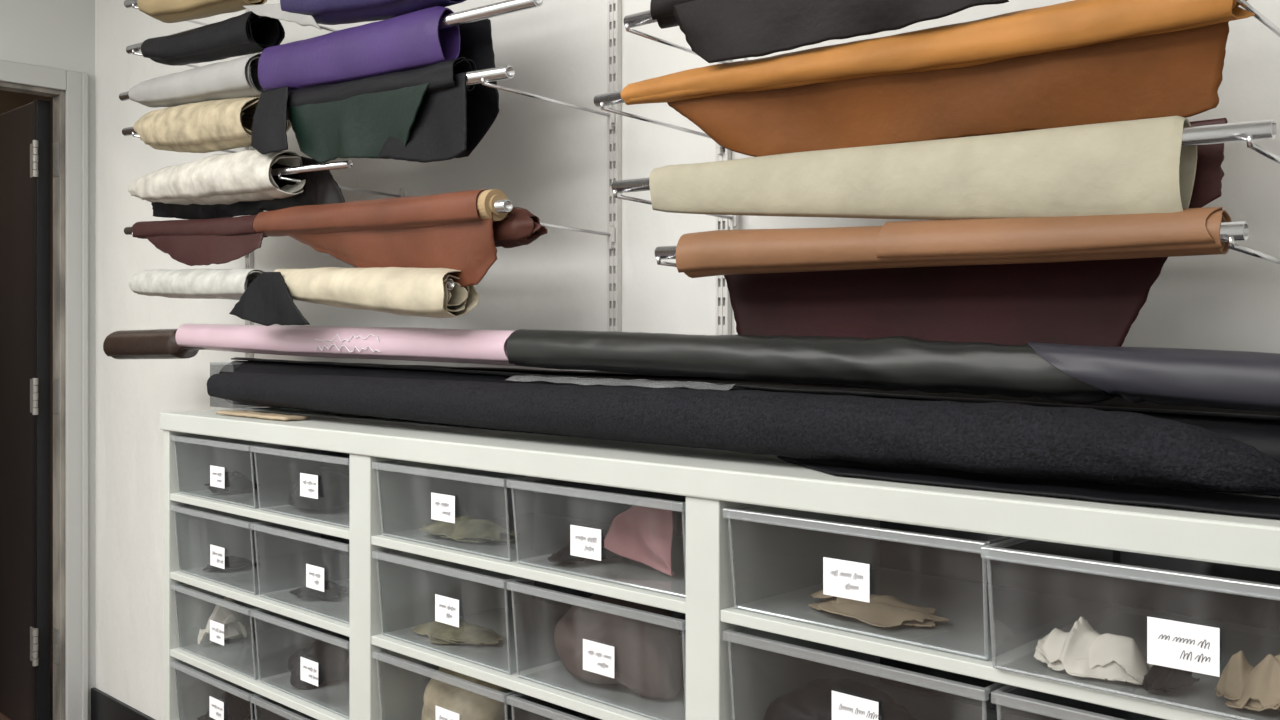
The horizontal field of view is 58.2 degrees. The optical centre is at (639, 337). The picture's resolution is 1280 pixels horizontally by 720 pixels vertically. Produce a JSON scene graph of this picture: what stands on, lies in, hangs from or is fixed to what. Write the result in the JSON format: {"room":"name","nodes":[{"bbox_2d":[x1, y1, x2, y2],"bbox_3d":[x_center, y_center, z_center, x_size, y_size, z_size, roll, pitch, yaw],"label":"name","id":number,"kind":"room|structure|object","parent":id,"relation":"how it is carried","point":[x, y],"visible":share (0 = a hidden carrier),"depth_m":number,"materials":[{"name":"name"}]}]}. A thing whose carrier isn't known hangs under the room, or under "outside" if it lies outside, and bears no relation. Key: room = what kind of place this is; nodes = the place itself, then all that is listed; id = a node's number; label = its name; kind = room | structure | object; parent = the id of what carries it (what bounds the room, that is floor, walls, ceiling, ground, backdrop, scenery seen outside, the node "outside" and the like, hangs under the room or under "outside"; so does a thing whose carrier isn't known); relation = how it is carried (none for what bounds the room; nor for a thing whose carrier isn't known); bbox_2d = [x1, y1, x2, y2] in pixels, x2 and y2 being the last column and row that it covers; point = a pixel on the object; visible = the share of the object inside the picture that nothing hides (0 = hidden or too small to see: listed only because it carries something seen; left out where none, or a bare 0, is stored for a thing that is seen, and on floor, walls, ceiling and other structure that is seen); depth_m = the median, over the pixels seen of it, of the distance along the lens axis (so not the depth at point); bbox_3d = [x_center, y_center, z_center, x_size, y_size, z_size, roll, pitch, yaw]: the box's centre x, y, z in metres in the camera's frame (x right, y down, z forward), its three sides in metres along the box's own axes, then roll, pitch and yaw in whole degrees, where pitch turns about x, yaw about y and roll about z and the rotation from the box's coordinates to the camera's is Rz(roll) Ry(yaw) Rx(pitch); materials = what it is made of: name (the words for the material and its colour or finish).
{"room":"leather workshop storeroom","nodes":[
{"label":"leather workshop storeroom","id":0,"kind":"room"},
{"bbox_2d":[0,90,52,601],"bbox_3d":[-3.472,-0.075,3.659,2.145,2.750,4.900,0,0,44],"label":"wall","id":1,"kind":"structure","parent":0,"point":[9,100],"depth_m":5.66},
{"bbox_2d":[0,602,52,719],"bbox_3d":[-1.531,1.350,1.807,7.510,0.100,4.900,0,0,44],"label":"floor","id":2,"kind":"structure","parent":0,"point":[3,716],"depth_m":4.48,"materials":[{"name":"plastic"}]},
{"bbox_2d":[160,407,1279,719],"bbox_3d":[-0.063,0.731,1.847,2.356,1.137,0.398,0,0,44],"label":"storage cabinet","id":3,"kind":"object","parent":2,"relation":"on","point":[753,533],"visible":0.77,"depth_m":1.63,"materials":[{"name":"paint"}]},
{"bbox_2d":[180,592,255,668],"bbox_3d":[-0.772,0.604,2.499,0.348,0.142,0.350,0,0,44],"label":"clear bin","id":4,"kind":"object","parent":3,"relation":"on","point":[216,629],"visible":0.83,"depth_m":2.36,"materials":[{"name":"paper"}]},
{"bbox_2d":[198,597,251,643],"bbox_3d":[-0.916,0.621,2.545,0.122,0.102,0.050,0,0,-41],"label":"scrap","id":5,"kind":"object","parent":4,"relation":"in","point":[230,616],"visible":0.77,"depth_m":2.53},
{"bbox_2d":[209,696,252,719],"bbox_3d":[-0.772,0.772,2.499,0.348,0.143,0.350,0,0,44],"label":"clear bin","id":6,"kind":"object","parent":3,"relation":"on","point":[216,707],"visible":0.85,"depth_m":2.36,"materials":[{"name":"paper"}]},
{"bbox_2d":[197,687,260,719],"bbox_3d":[-0.903,0.806,2.520,0.106,0.069,0.119,0,0,11],"label":"scrap","id":7,"kind":"object","parent":6,"relation":"in","point":[237,705],"visible":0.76,"depth_m":2.51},
{"bbox_2d":[210,457,255,497],"bbox_3d":[-0.772,0.274,2.499,0.348,0.126,0.350,0,0,44],"label":"clear bin","id":8,"kind":"object","parent":3,"relation":"on","point":[217,474],"visible":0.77,"depth_m":2.36,"materials":[{"name":"plastic"}]},
{"bbox_2d":[204,471,260,492],"bbox_3d":[-0.896,0.313,2.523,0.100,0.040,0.122,0,0,44],"label":"scrap","id":9,"kind":"object","parent":8,"relation":"in","point":[235,481],"visible":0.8,"depth_m":2.50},
{"bbox_2d":[170,623,348,719],"bbox_3d":[-0.636,0.683,2.385,0.712,0.015,0.368,0,0,44],"label":"shelf","id":10,"kind":"object","parent":3,"relation":"attached to","point":[234,662],"depth_m":2.40,"materials":[{"name":"paint"}]},
{"bbox_2d":[170,549,348,636],"bbox_3d":[-0.636,0.515,2.385,0.712,0.015,0.368,0,0,44],"label":"shelf","id":11,"kind":"object","parent":3,"relation":"attached to","point":[282,571],"depth_m":2.41,"materials":[{"name":"paint"}]},
{"bbox_2d":[170,481,348,538],"bbox_3d":[-0.636,0.345,2.385,0.712,0.015,0.368,0,0,44],"label":"shelf","id":12,"kind":"object","parent":3,"relation":"attached to","point":[270,504],"depth_m":2.33,"materials":[{"name":"paint"}]},
{"bbox_2d":[216,410,307,420],"bbox_3d":[-0.774,0.157,2.346,0.277,0.008,0.054,0,0,44],"label":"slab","id":13,"kind":"object","parent":3,"relation":"on","point":[262,415],"visible":1,"depth_m":2.32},
{"bbox_2d":[253,701,317,719],"bbox_3d":[-0.636,0.852,2.385,0.712,0.015,0.368,0,0,44],"label":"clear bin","id":14,"kind":"object","parent":3,"relation":"attached to","point":[270,710],"depth_m":2.59,"materials":[{"name":"paint"}]},
{"bbox_2d":[254,620,317,685],"bbox_3d":[-0.516,0.604,2.255,0.348,0.142,0.350,0,0,44],"label":"clear bin","id":15,"kind":"object","parent":3,"relation":"on","point":[308,668],"visible":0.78,"depth_m":2.11,"materials":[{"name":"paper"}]},
{"bbox_2d":[287,638,347,687],"bbox_3d":[-0.633,0.632,2.269,0.116,0.078,0.117,0,0,-23],"label":"scrap","id":16,"kind":"object","parent":15,"relation":"in","point":[331,655],"visible":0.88,"depth_m":2.24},
{"bbox_2d":[254,456,317,498],"bbox_3d":[-0.516,0.274,2.255,0.348,0.126,0.350,0,0,44],"label":"clear bin","id":17,"kind":"object","parent":3,"relation":"on","point":[308,482],"visible":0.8,"depth_m":2.11,"materials":[{"name":"plastic"}]},
{"bbox_2d":[288,466,348,510],"bbox_3d":[-0.631,0.294,2.264,0.134,0.079,0.130,0,0,26],"label":"scrap","id":18,"kind":"object","parent":17,"relation":"in","point":[333,486],"visible":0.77,"depth_m":2.21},
{"bbox_2d":[254,527,345,591],"bbox_3d":[-0.516,0.434,2.255,0.348,0.144,0.350,0,0,44],"label":"clear bin","id":19,"kind":"object","parent":3,"relation":"on","point":[314,575],"visible":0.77,"depth_m":2.10,"materials":[{"name":"plastic"}]},
{"bbox_2d":[289,581,347,598],"bbox_3d":[-0.637,0.493,2.273,0.118,0.023,0.131,0,0,-1],"label":"scrap","id":20,"kind":"object","parent":19,"relation":"in","point":[332,589],"visible":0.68,"depth_m":2.23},
{"bbox_2d":[376,472,454,530],"bbox_3d":[-0.209,0.274,1.962,0.350,0.126,0.350,0,0,44],"label":"clear bin","id":21,"kind":"object","parent":3,"relation":"on","point":[442,505],"visible":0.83,"depth_m":1.83,"materials":[{"name":"plastic"}]},
{"bbox_2d":[418,515,520,542],"bbox_3d":[-0.296,0.319,1.947,0.215,0.030,0.120,0,0,44],"label":"scrap","id":22,"kind":"object","parent":21,"relation":"in","point":[466,528],"visible":0.97,"depth_m":1.91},
{"bbox_2d":[378,663,473,719],"bbox_3d":[-0.209,0.604,1.962,0.350,0.142,0.350,0,0,44],"label":"clear bin","id":23,"kind":"object","parent":3,"relation":"on","point":[441,713],"visible":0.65,"depth_m":1.83,"materials":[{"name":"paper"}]},
{"bbox_2d":[422,667,506,719],"bbox_3d":[-0.301,0.609,1.952,0.131,0.125,0.183,0,0,-19],"label":"scrap","id":24,"kind":"object","parent":23,"relation":"in","point":[488,701],"visible":0.66,"depth_m":1.90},
{"bbox_2d":[377,557,500,629],"bbox_3d":[-0.209,0.434,1.962,0.350,0.144,0.350,0,0,44],"label":"clear bin","id":25,"kind":"object","parent":3,"relation":"on","point":[446,608],"visible":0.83,"depth_m":1.82,"materials":[{"name":"plastic"}]},
{"bbox_2d":[412,620,504,644],"bbox_3d":[-0.304,0.495,1.947,0.184,0.018,0.119,0,0,44],"label":"scrap","id":26,"kind":"object","parent":25,"relation":"in","point":[437,632],"visible":0.92,"depth_m":1.92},
{"bbox_2d":[371,600,685,719],"bbox_3d":[-0.073,0.515,1.847,0.715,0.015,0.368,0,0,44],"label":"shelf","id":27,"kind":"object","parent":3,"relation":"attached to","point":[527,661],"depth_m":1.83,"materials":[{"name":"paint"}]},
{"bbox_2d":[371,512,685,613],"bbox_3d":[-0.073,0.345,1.847,0.715,0.015,0.368,0,0,44],"label":"shelf","id":28,"kind":"object","parent":3,"relation":"attached to","point":[543,534],"depth_m":1.79,"materials":[{"name":"paint"}]},
{"bbox_2d":[505,692,598,719],"bbox_3d":[-0.073,0.683,1.847,0.715,0.015,0.368,0,0,44],"label":"shelf","id":29,"kind":"object","parent":3,"relation":"attached to","point":[529,708],"depth_m":2.09,"materials":[{"name":"paint"}]},
{"bbox_2d":[570,525,600,560],"bbox_3d":[0.048,0.274,1.717,0.350,0.126,0.350,0,0,44],"label":"clear bin","id":30,"kind":"object","parent":3,"relation":"on","point":[585,542],"visible":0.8,"depth_m":1.60,"materials":[{"name":"plastic"}]},
{"bbox_2d":[548,537,622,561],"bbox_3d":[-0.086,0.317,1.739,0.124,0.034,0.093,0,0,-30],"label":"scrap","id":31,"kind":"object","parent":30,"relation":"in","point":[563,555],"visible":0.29,"depth_m":1.71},
{"bbox_2d":[604,498,674,576],"bbox_3d":[-0.008,0.281,1.664,0.161,0.105,0.024,0,0,44],"label":"scrap","id":32,"kind":"object","parent":30,"relation":"in","point":[643,533],"visible":1,"depth_m":1.65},
{"bbox_2d":[512,584,677,677],"bbox_3d":[0.048,0.434,1.717,0.350,0.144,0.350,0,0,44],"label":"clear bin","id":33,"kind":"object","parent":3,"relation":"on","point":[598,658],"visible":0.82,"depth_m":1.59,"materials":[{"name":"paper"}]},
{"bbox_2d":[554,594,682,698],"bbox_3d":[-0.029,0.437,1.698,0.234,0.133,0.126,0,0,32],"label":"scrap","id":34,"kind":"object","parent":33,"relation":"in","point":[647,661],"visible":0.84,"depth_m":1.64,"materials":[{"name":"leather"}]},
{"bbox_2d":[219,357,1279,463],"bbox_3d":[0.032,0.102,1.767,2.694,0.114,0.112,0,0,44],"label":"roll","id":35,"kind":"object","parent":3,"relation":"on","point":[1262,432],"visible":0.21,"depth_m":1.76,"materials":[{"name":"leather"}]},
{"bbox_2d":[103,329,206,358],"bbox_3d":[-1.121,0.017,2.817,0.766,0.082,0.079,0,0,44],"label":"roll","id":36,"kind":"object","parent":35,"relation":"on","point":[155,343],"visible":0.59,"depth_m":2.89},
{"bbox_2d":[175,324,515,365],"bbox_3d":[-0.652,0.006,2.368,1.252,0.082,0.071,0,0,44],"label":"roll","id":37,"kind":"object","parent":35,"relation":"on","point":[386,343],"visible":0.95,"depth_m":2.24,"materials":[{"name":"pink leather"}]},
{"bbox_2d":[507,329,1114,404],"bbox_3d":[0.155,0.029,1.598,0.998,0.089,0.074,0,0,44],"label":"roll","id":38,"kind":"object","parent":35,"relation":"on","point":[891,363],"visible":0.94,"depth_m":1.49,"materials":[{"name":"leather"}]},
{"bbox_2d":[1028,342,1279,411],"bbox_3d":[0.584,0.041,1.190,0.382,0.073,0.065,0,0,44],"label":"roll","id":39,"kind":"object","parent":35,"relation":"on","point":[1237,380],"visible":1,"depth_m":1.19,"materials":[{"name":"leather"}]},
{"bbox_2d":[350,363,1279,415],"bbox_3d":[0.086,0.107,1.877,2.768,0.104,0.102,0,0,44],"label":"roll","id":40,"kind":"object","parent":3,"relation":"on","point":[1118,400],"visible":0.06,"depth_m":1.68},
{"bbox_2d":[724,628,971,719],"bbox_3d":[0.349,0.434,1.429,0.350,0.144,0.350,0,0,44],"label":"clear bin","id":41,"kind":"object","parent":3,"relation":"on","point":[844,706],"visible":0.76,"depth_m":1.30,"materials":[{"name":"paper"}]},
{"bbox_2d":[763,678,915,719],"bbox_3d":[0.260,0.466,1.417,0.231,0.075,0.128,0,0,44],"label":"scrap","id":42,"kind":"object","parent":41,"relation":"in","point":[813,700],"visible":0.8,"depth_m":1.42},
{"bbox_2d":[823,537,1016,602],"bbox_3d":[0.349,0.274,1.429,0.350,0.126,0.350,0,0,44],"label":"clear bin","id":43,"kind":"object","parent":3,"relation":"on","point":[841,578],"visible":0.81,"depth_m":1.31,"materials":[{"name":"plastic"}]},
{"bbox_2d":[809,590,948,626],"bbox_3d":[0.284,0.322,1.400,0.188,0.024,0.126,0,0,44],"label":"scrap","id":44,"kind":"object","parent":43,"relation":"in","point":[885,610],"visible":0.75,"depth_m":1.36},
{"bbox_2d":[872,683,1033,719],"bbox_3d":[0.485,0.515,1.315,0.715,0.015,0.368,0,0,44],"label":"shelf","id":45,"kind":"object","parent":3,"relation":"attached to","point":[924,702],"depth_m":1.58,"materials":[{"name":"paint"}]},
{"bbox_2d":[721,567,1279,719],"bbox_3d":[0.485,0.345,1.315,0.715,0.015,0.368,0,0,44],"label":"shelf","id":46,"kind":"object","parent":3,"relation":"attached to","point":[993,630],"depth_m":1.34,"materials":[{"name":"paint"}]},
{"bbox_2d":[777,456,1279,518],"bbox_3d":[0.572,0.157,1.086,1.172,0.008,0.101,0,0,44],"label":"sheet","id":47,"kind":"object","parent":3,"relation":"on","point":[1225,503],"visible":0.9,"depth_m":1.19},
{"bbox_2d":[207,373,1279,495],"bbox_3d":[-0.163,0.110,1.787,2.123,0.084,0.089,0,0,43],"label":"roll","id":48,"kind":"object","parent":47,"relation":"on","point":[1000,439],"visible":1,"depth_m":1.37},
{"bbox_2d":[993,543,1219,676],"bbox_3d":[0.591,0.274,1.168,0.350,0.126,0.350,0,0,44],"label":"clear bin","id":49,"kind":"object","parent":3,"relation":"on","point":[1170,643],"visible":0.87,"depth_m":1.03,"materials":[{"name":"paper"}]},
{"bbox_2d":[1034,616,1153,684],"bbox_3d":[0.459,0.308,1.161,0.123,0.052,0.083,0,0,44],"label":"scrap","id":50,"kind":"object","parent":49,"relation":"in","point":[1082,651],"visible":0.99,"depth_m":1.14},
{"bbox_2d":[1143,665,1199,692],"bbox_3d":[0.508,0.322,1.105,0.046,0.023,0.074,0,0,41],"label":"scrap","id":51,"kind":"object","parent":49,"relation":"in","point":[1166,679],"visible":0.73,"depth_m":1.09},
{"bbox_2d":[1214,650,1279,711],"bbox_3d":[0.572,0.310,1.048,0.074,0.048,0.091,0,0,-42],"label":"scrap","id":52,"kind":"object","parent":49,"relation":"in","point":[1257,688],"visible":1,"depth_m":1.04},
{"bbox_2d":[0,0,94,719],"bbox_3d":[-3.056,-0.075,2.501,0.055,2.750,3.800,0,0,44],"label":"wall","id":53,"kind":"structure","parent":0,"point":[58,34],"depth_m":3.77,"materials":[{"name":"paint"}]},
{"bbox_2d":[0,100,58,719],"bbox_3d":[-2.221,0.259,3.975,0.864,2.062,0.096,0,0,44],"label":"door","id":54,"kind":"structure","parent":53,"relation":"in","point":[24,130],"depth_m":3.81,"materials":[{"name":"brown wood"}]},
{"bbox_2d":[0,81,64,719],"bbox_3d":[-2.177,0.249,3.430,0.064,2.102,0.859,0,0,44],"label":"trim","id":55,"kind":"structure","parent":53,"relation":"attached to","point":[58,96],"depth_m":3.71,"materials":[{"name":"wood"}]},
{"bbox_2d":[0,60,87,719],"bbox_3d":[-2.145,0.218,3.400,0.022,2.164,0.984,0,0,44],"label":"trim","id":56,"kind":"structure","parent":53,"relation":"attached to","point":[75,84],"depth_m":3.73,"materials":[{"name":"grey paint"}]},
{"bbox_2d":[95,0,1279,719],"bbox_3d":[0.162,-0.075,1.988,5.310,2.750,0.100,0,0,44],"label":"wall","id":57,"kind":"structure","parent":0,"point":[549,159],"depth_m":2.29,"materials":[{"name":"paint"}]},
{"bbox_2d":[91,687,155,719],"bbox_3d":[-1.433,1.224,3.430,1.010,0.151,0.015,0,0,44],"label":"baseboard","id":58,"kind":"structure","parent":57,"relation":"attached to","point":[104,706],"depth_m":3.67,"materials":[{"name":"black"}]},
{"bbox_2d":[245,9,253,360],"bbox_3d":[-1.038,-0.620,3.055,0.026,1.360,0.011,0,0,44],"label":"track","id":59,"kind":"object","parent":57,"relation":"attached to","point":[249,262],"visible":0.09,"depth_m":3.05,"materials":[{"name":"metal"}]},
{"bbox_2d":[124,0,137,7],"bbox_3d":[-0.836,-0.770,2.457,1.241,0.156,0.021,0,0,44],"label":"rod","id":60,"kind":"object","parent":59,"relation":"attached to","point":[127,3],"visible":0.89,"depth_m":2.86,"materials":[{"name":"silver metal"}]},
{"bbox_2d":[137,0,266,22],"bbox_3d":[-1.007,-0.779,2.617,0.516,0.140,0.093,0,0,44],"label":"leather hide","id":61,"kind":"object","parent":60,"relation":"hanging from","point":[166,11],"visible":0.95,"depth_m":2.60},
{"bbox_2d":[126,13,272,53],"bbox_3d":[-0.780,-0.676,2.404,1.370,0.110,0.021,0,0,44],"label":"rod","id":62,"kind":"object","parent":59,"relation":"attached to","point":[256,18],"visible":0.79,"depth_m":2.66,"materials":[{"name":"silver metal"}]},
{"bbox_2d":[141,11,284,65],"bbox_3d":[-0.984,-0.665,2.590,0.551,0.122,0.089,0,0,43],"label":"leather hide","id":63,"kind":"object","parent":62,"relation":"hanging from","point":[234,36],"visible":0.97,"depth_m":2.50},
{"bbox_2d":[280,0,465,24],"bbox_3d":[-0.503,-0.648,2.136,0.528,0.149,0.106,0,0,44],"label":"leather hide","id":64,"kind":"object","parent":62,"relation":"hanging from","point":[326,12],"visible":0.87,"depth_m":2.12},
{"bbox_2d":[243,3,321,29],"bbox_3d":[-0.718,-0.640,2.294,0.310,0.108,0.005,0,0,44],"label":"leather hide","id":65,"kind":"object","parent":64,"relation":"attached to","point":[268,10],"visible":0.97,"depth_m":2.29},
{"bbox_2d":[122,65,514,135],"bbox_3d":[-0.751,-0.474,2.376,1.498,0.109,0.021,0,0,44],"label":"rod","id":66,"kind":"object","parent":59,"relation":"attached to","point":[504,72],"visible":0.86,"depth_m":1.90,"materials":[{"name":"silver metal"}]},
{"bbox_2d":[133,97,291,152],"bbox_3d":[-0.994,-0.477,2.605,0.630,0.137,0.118,0,0,44],"label":"leather hide","id":67,"kind":"object","parent":66,"relation":"hanging from","point":[212,125],"visible":0.88,"depth_m":2.52,"materials":[{"name":"leather"}]},
{"bbox_2d":[251,86,288,154],"bbox_3d":[-0.747,-0.435,2.310,0.153,0.135,0.022,0,0,44],"label":"leather hide","id":68,"kind":"object","parent":66,"relation":"hanging from","point":[269,125],"visible":1,"depth_m":2.30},
{"bbox_2d":[287,57,476,162],"bbox_3d":[-0.502,-0.402,2.136,0.618,0.200,0.064,0,0,44],"label":"leather hide","id":69,"kind":"object","parent":66,"relation":"hanging from","point":[418,114],"visible":0.98,"depth_m":2.05,"materials":[{"name":"leather"}]},
{"bbox_2d":[607,0,621,331],"bbox_3d":[-0.047,-0.620,2.109,0.026,1.360,0.011,0,0,44],"label":"track","id":70,"kind":"object","parent":57,"relation":"attached to","point":[614,7],"visible":0.82,"depth_m":2.10,"materials":[{"name":"metal"}]},
{"bbox_2d":[481,77,614,129],"bbox_3d":[-0.155,-0.404,1.996,0.016,0.048,0.306,0,0,44],"label":"rod bracket","id":71,"kind":"object","parent":70,"relation":"attached to","point":[610,116],"visible":0.89,"depth_m":2.01,"materials":[{"name":"silver metal"}]},
{"bbox_2d":[540,223,614,248],"bbox_3d":[-0.155,-0.186,1.996,0.016,0.048,0.306,0,0,44],"label":"rod bracket","id":72,"kind":"object","parent":70,"relation":"attached to","point":[610,234],"visible":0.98,"depth_m":2.08,"materials":[{"name":"silver metal"}]},
{"bbox_2d":[715,60,731,334],"bbox_3d":[0.140,-0.620,1.931,0.026,1.360,0.011,0,0,44],"label":"track","id":73,"kind":"object","parent":57,"relation":"attached to","point":[723,308],"visible":0.22,"depth_m":1.93,"materials":[{"name":"metal"}]},
{"bbox_2d":[600,102,722,154],"bbox_3d":[0.039,-0.331,1.825,0.016,0.048,0.286,0,0,44],"label":"rod bracket","id":74,"kind":"object","parent":73,"relation":"attached to","point":[719,148],"visible":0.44,"depth_m":1.81,"materials":[{"name":"silver metal"}]},
{"bbox_2d":[612,119,1276,192],"bbox_3d":[0.287,-0.213,1.413,0.892,0.044,0.019,0,0,44],"label":"rod","id":75,"kind":"object","parent":73,"relation":"attached to","point":[1261,129],"visible":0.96,"depth_m":1.13,"materials":[{"name":"silver metal"}]},
{"bbox_2d":[649,116,1196,219],"bbox_3d":[0.290,-0.181,1.415,0.738,0.133,0.048,0,0,44],"label":"leather hide","id":76,"kind":"object","parent":75,"relation":"hanging from","point":[1140,166],"visible":0.99,"depth_m":1.31,"materials":[{"name":"leather"}]},
{"bbox_2d":[1189,118,1227,207],"bbox_3d":[0.560,-0.173,1.212,0.109,0.106,0.006,0,0,44],"label":"leather hide","id":77,"kind":"object","parent":75,"relation":"hanging from","point":[1207,187],"visible":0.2,"depth_m":1.19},
{"bbox_3d":[0.785,-0.620,1.315,0.026,1.360,0.011,0,0,44],"label":"track","id":78,"kind":"object","parent":57,"relation":"attached to","visible":0},
{"bbox_2d":[1227,236,1279,263],"bbox_3d":[0.672,-0.075,1.221,0.016,0.048,0.286,0,0,44],"label":"rod bracket","id":79,"kind":"object","parent":78,"relation":"attached to","point":[1231,242],"visible":1,"depth_m":1.16,"materials":[{"name":"silver metal"}]},
{"bbox_2d":[655,221,1248,259],"bbox_3d":[0.309,-0.114,1.391,0.780,0.037,0.019,0,0,44],"label":"rod","id":80,"kind":"object","parent":79,"relation":"on","point":[1239,230],"visible":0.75,"depth_m":1.13,"materials":[{"name":"silver metal"}]},
{"bbox_2d":[676,207,1230,277],"bbox_3d":[0.322,-0.115,1.373,0.705,0.065,0.071,0,0,44],"label":"leather hide","id":81,"kind":"object","parent":80,"relation":"hanging from","point":[1190,231],"visible":0.98,"depth_m":1.31,"materials":[{"name":"leather"}]},
{"bbox_2d":[724,257,1167,346],"bbox_3d":[0.338,-0.040,1.451,0.636,0.143,0.036,0,0,44],"label":"leather hide","id":82,"kind":"object","parent":81,"relation":"hanging from","point":[1093,302],"visible":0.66,"depth_m":1.40,"materials":[{"name":"leather"}]},
{"bbox_2d":[1237,0,1279,36],"bbox_3d":[0.674,-0.318,1.218,0.016,0.048,0.286,0,0,44],"label":"rod bracket","id":83,"kind":"object","parent":78,"relation":"attached to","point":[1243,3],"visible":1,"depth_m":1.17,"materials":[{"name":"silver metal"}]},
{"bbox_2d":[594,90,624,106],"bbox_3d":[0.265,-0.353,1.433,0.909,0.032,0.019,0,0,44],"label":"rod","id":84,"kind":"object","parent":83,"relation":"on","point":[611,98],"visible":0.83,"depth_m":1.72,"materials":[{"name":"silver metal"}]},
{"bbox_2d":[620,0,1254,156],"bbox_3d":[0.293,-0.303,1.417,0.852,0.149,0.069,0,0,44],"label":"leather hide","id":85,"kind":"object","parent":84,"relation":"hanging from","point":[1076,62],"visible":0.98,"depth_m":1.32,"materials":[{"name":"leather"}]},
{"bbox_3d":[0.606,-0.422,1.284,0.016,0.048,0.286,0,0,44],"label":"rod bracket","id":86,"kind":"object","parent":57,"relation":"attached to","visible":0},
{"bbox_2d":[624,10,656,27],"bbox_3d":[0.254,-0.460,1.444,0.751,0.036,0.019,0,0,44],"label":"rod","id":87,"kind":"object","parent":86,"relation":"on","point":[641,18],"visible":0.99,"depth_m":1.68,"materials":[{"name":"silver metal"}]},
{"bbox_2d":[650,0,1009,62],"bbox_3d":[0.271,-0.435,1.422,0.669,0.143,0.078,0,0,44],"label":"leather hide","id":88,"kind":"object","parent":87,"relation":"hanging from","point":[714,30],"visible":1,"depth_m":1.47,"materials":[{"name":"leather"}]},
{"bbox_3d":[-1.146,-0.575,2.942,0.016,0.048,0.306,0,0,44],"label":"rod bracket","id":89,"kind":"object","parent":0,"visible":0},
{"bbox_2d":[119,0,542,100],"bbox_3d":[-0.733,-0.571,2.359,1.584,0.097,0.021,0,0,44],"label":"rod","id":90,"kind":"object","parent":89,"relation":"attached to","point":[508,6],"visible":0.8,"depth_m":1.90,"materials":[{"name":"silver metal"}]},
{"bbox_2d":[128,52,264,107],"bbox_3d":[-1.012,-0.567,2.627,0.644,0.118,0.100,0,0,44],"label":"leather hide","id":91,"kind":"object","parent":90,"relation":"hanging from","point":[234,78],"visible":0.9,"depth_m":2.52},
{"bbox_2d":[258,6,459,90],"bbox_3d":[-0.547,-0.535,2.174,0.620,0.133,0.059,0,0,44],"label":"leather hide","id":92,"kind":"object","parent":90,"relation":"hanging from","point":[413,40],"visible":0.93,"depth_m":2.10,"materials":[{"name":"leather"}]},
{"bbox_2d":[455,19,498,157],"bbox_3d":[-0.326,-0.453,2.051,0.204,0.267,0.018,0,0,41],"label":"leather hide","id":93,"kind":"object","parent":90,"relation":"hanging from","point":[476,43],"visible":0.32,"depth_m":2.01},
{"bbox_3d":[-1.146,-0.343,2.942,0.016,0.048,0.306,0,0,44],"label":"rod bracket","id":94,"kind":"object","parent":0,"visible":0},
{"bbox_2d":[271,160,352,175],"bbox_3d":[-0.909,-0.352,2.526,0.990,0.058,0.014,0,0,44],"label":"rod","id":95,"kind":"object","parent":94,"relation":"attached to","point":[341,164],"visible":0.52,"depth_m":2.27,"materials":[{"name":"silver metal"}]},
{"bbox_2d":[151,201,263,219],"bbox_3d":[-1.029,-0.313,2.706,0.592,0.089,0.022,0,0,44],"label":"leather hide","id":96,"kind":"object","parent":95,"relation":"hanging from","point":[241,208],"visible":0.51,"depth_m":2.69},
{"bbox_2d":[128,150,305,204],"bbox_3d":[-0.972,-0.348,2.584,0.769,0.121,0.121,0,0,44],"label":"leather hide","id":97,"kind":"object","parent":95,"relation":"hanging from","point":[230,178],"visible":0.97,"depth_m":2.45,"materials":[{"name":"leather"}]},
{"bbox_2d":[258,156,344,210],"bbox_3d":[-0.691,-0.317,2.369,0.328,0.126,0.038,0,0,44],"label":"leather hide","id":98,"kind":"object","parent":95,"relation":"hanging from","point":[320,187],"visible":0.61,"depth_m":2.36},
{"bbox_3d":[-1.146,-0.237,2.942,0.016,0.048,0.306,0,0,44],"label":"rod bracket","id":99,"kind":"object","parent":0,"visible":0},
{"bbox_2d":[124,200,512,234],"bbox_3d":[-0.749,-0.241,2.374,1.480,0.076,0.021,0,0,44],"label":"rod","id":100,"kind":"object","parent":99,"relation":"attached to","point":[501,206],"visible":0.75,"depth_m":1.87,"materials":[{"name":"silver metal"}]},
{"bbox_2d":[132,214,267,265],"bbox_3d":[-1.000,-0.223,2.611,0.649,0.126,0.052,0,0,44],"label":"leather hide","id":101,"kind":"object","parent":100,"relation":"hanging from","point":[199,242],"visible":0.97,"depth_m":2.56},
{"bbox_2d":[253,189,546,286],"bbox_3d":[-0.469,-0.175,2.136,0.832,0.179,0.110,0,0,44],"label":"leather hide","id":102,"kind":"object","parent":100,"relation":"hanging from","point":[462,231],"visible":0.97,"depth_m":2.02,"materials":[{"name":"leather"}]},
{"bbox_3d":[-1.139,-0.099,2.936,0.016,0.048,0.306,0,0,44],"label":"rod bracket","id":103,"kind":"object","parent":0,"visible":0},
{"bbox_2d":[247,278,454,289],"bbox_3d":[-0.783,-0.111,2.406,1.266,0.057,0.021,0,0,44],"label":"rod","id":104,"kind":"object","parent":103,"relation":"attached to","point":[450,286],"visible":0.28,"depth_m":1.98,"materials":[{"name":"silver metal"}]},
{"bbox_2d":[129,269,264,298],"bbox_3d":[-1.020,-0.125,2.630,0.595,0.081,0.073,0,0,44],"label":"leather hide","id":105,"kind":"object","parent":104,"relation":"on","point":[185,283],"visible":0.85,"depth_m":2.57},
{"bbox_2d":[229,272,309,325],"bbox_3d":[-0.751,-0.079,2.320,0.322,0.110,0.015,0,0,45],"label":"leather hide","id":106,"kind":"object","parent":104,"relation":"hanging from","point":[267,301],"visible":1,"depth_m":2.32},
{"bbox_2d":[274,267,479,317],"bbox_3d":[-0.532,-0.088,2.156,0.636,0.108,0.095,0,0,42],"label":"leather hide","id":107,"kind":"object","parent":104,"relation":"hanging from","point":[423,292],"visible":0.84,"depth_m":2.04,"materials":[{"name":"leather"}]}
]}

